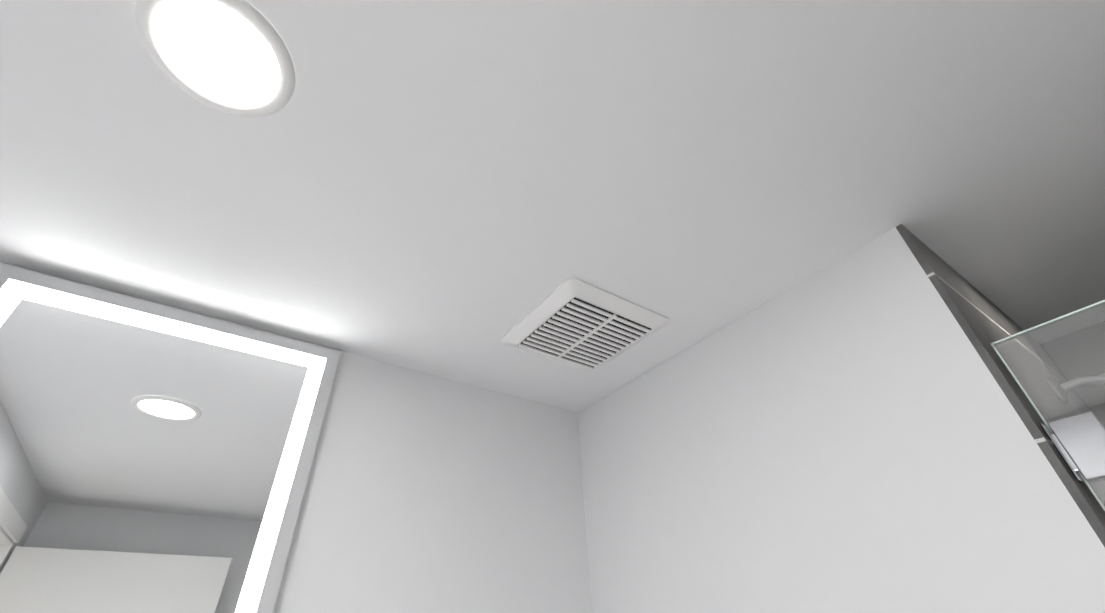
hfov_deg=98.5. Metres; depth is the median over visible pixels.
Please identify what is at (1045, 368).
glass shower panel
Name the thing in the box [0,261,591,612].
wall
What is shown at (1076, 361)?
shower wall tile
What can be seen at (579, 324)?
ceiling vent
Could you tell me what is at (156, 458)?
led mirror
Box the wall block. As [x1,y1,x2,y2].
[577,227,1104,612]
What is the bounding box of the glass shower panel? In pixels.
[991,300,1104,510]
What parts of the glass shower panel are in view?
shower glass partition edges, shower glass partition hardware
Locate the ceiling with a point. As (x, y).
(456, 190)
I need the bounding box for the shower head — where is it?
[1046,375,1104,402]
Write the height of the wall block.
2.440 m
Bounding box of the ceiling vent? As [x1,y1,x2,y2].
[501,277,668,371]
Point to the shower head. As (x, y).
(1054, 382)
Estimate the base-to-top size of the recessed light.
0.008 m
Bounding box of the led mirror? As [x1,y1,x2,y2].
[0,263,340,612]
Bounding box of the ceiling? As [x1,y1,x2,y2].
[0,0,1104,412]
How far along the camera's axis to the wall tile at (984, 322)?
0.93 m
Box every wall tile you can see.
[896,224,1104,546]
[1041,321,1104,423]
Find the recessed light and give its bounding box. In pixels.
[135,0,295,117]

